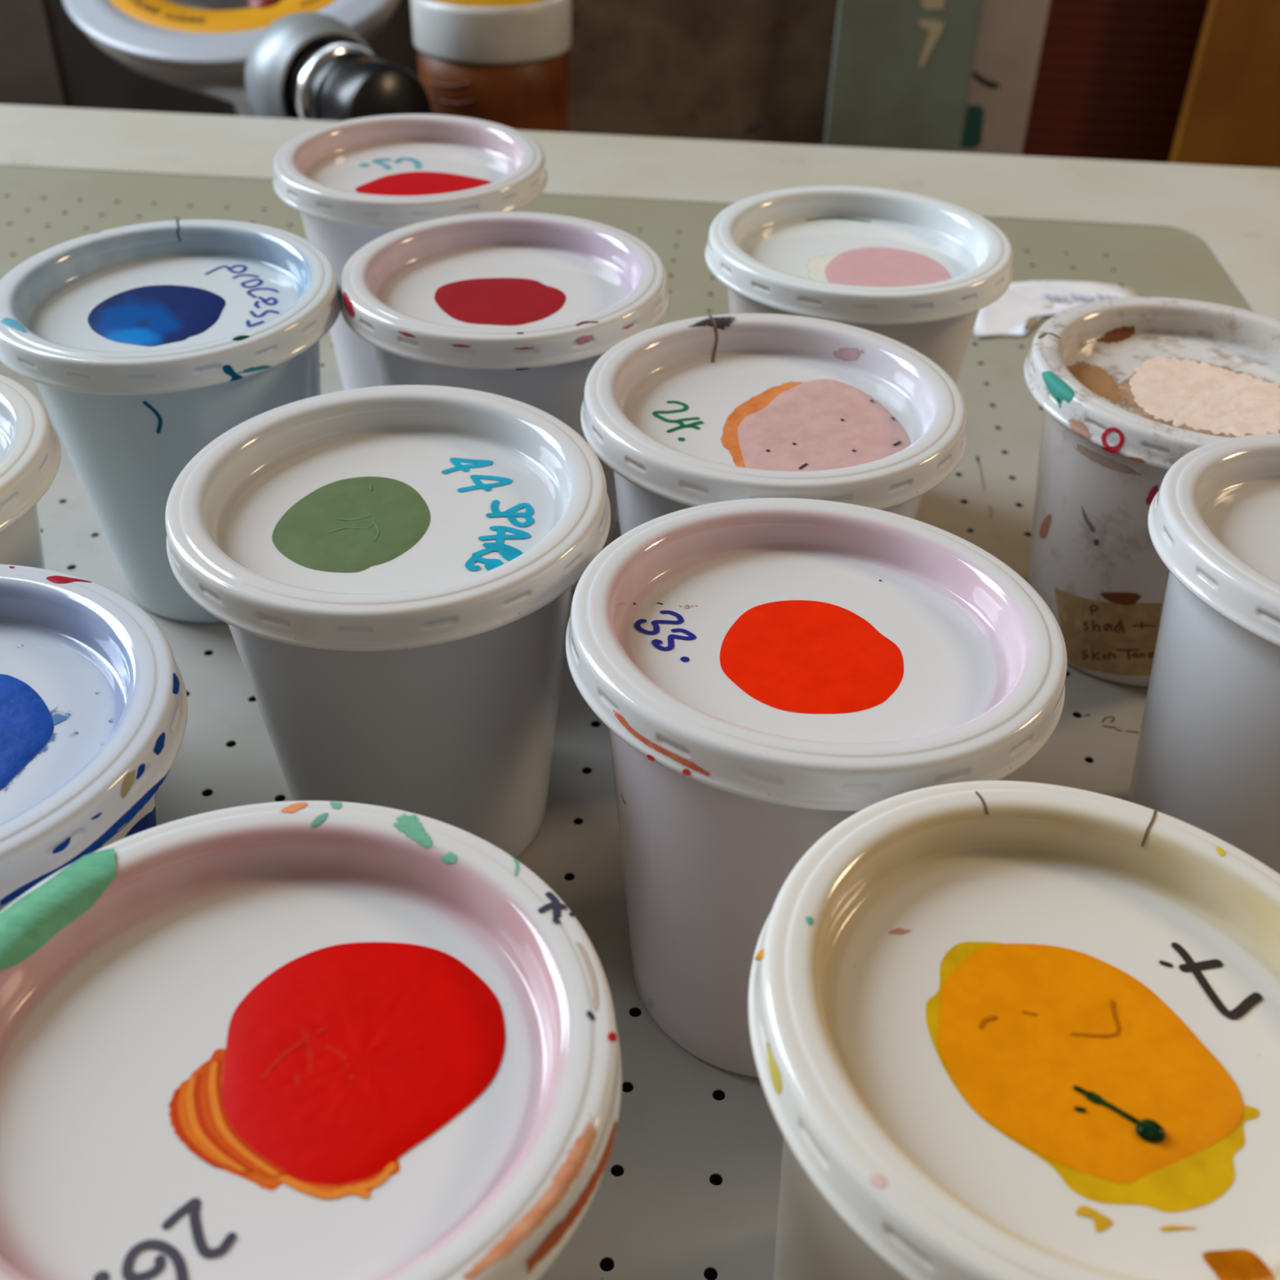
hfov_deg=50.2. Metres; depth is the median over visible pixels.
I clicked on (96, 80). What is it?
wall
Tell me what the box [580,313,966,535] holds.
paint pot
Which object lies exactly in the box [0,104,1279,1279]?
table
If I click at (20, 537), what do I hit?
tub
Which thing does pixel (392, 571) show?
paint pot
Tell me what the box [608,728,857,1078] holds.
tub
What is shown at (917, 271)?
paint pot
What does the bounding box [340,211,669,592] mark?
paint pot
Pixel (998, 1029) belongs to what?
paint pot
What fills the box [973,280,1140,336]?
paper scrap
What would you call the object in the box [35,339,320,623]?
tub
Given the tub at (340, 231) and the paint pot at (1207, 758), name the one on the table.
the paint pot at (1207, 758)
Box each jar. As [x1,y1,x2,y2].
[410,0,571,133]
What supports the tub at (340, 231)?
in the paint pot at (353, 183)
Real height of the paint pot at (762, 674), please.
0.102 m
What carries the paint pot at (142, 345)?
on the table
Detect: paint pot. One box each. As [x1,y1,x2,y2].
[0,219,342,623]
[0,374,61,568]
[0,564,187,911]
[0,800,622,1279]
[164,384,610,858]
[272,113,547,390]
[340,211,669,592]
[565,497,1066,1078]
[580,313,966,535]
[705,185,1013,519]
[747,780,1279,1279]
[1023,297,1279,687]
[1127,433,1279,874]
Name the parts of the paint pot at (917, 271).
lid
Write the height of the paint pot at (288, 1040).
0.102 m
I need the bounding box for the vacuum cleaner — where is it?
[62,0,431,121]
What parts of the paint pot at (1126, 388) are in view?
lid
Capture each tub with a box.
[0,503,45,568]
[0,794,156,911]
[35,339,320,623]
[227,586,572,858]
[300,204,526,390]
[373,345,617,592]
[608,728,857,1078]
[613,471,921,535]
[728,288,979,519]
[773,1136,906,1279]
[1026,409,1169,687]
[1127,571,1279,874]
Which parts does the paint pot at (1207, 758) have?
lid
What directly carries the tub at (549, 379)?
in the paint pot at (521, 306)
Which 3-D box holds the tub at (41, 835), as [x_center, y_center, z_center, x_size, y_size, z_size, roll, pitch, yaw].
[-0.131,0.054,0.267,0.090,0.096,0.090,4,37,3]
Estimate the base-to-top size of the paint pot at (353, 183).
0.101 m
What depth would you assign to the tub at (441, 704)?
0.30 m
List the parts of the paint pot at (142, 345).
lid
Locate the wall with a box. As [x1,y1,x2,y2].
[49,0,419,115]
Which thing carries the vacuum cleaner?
on the countertop
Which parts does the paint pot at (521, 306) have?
lid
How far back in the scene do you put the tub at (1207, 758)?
0.30 m
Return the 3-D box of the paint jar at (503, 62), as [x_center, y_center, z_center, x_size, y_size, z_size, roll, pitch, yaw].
[-0.135,-0.486,1.276,0.142,0.221,0.142,4,37,3]
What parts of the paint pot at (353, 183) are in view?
lid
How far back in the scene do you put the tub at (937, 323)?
0.40 m
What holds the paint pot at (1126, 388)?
on the table
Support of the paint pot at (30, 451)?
on the table
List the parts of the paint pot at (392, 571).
lid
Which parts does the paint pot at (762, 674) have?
lid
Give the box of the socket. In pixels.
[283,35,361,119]

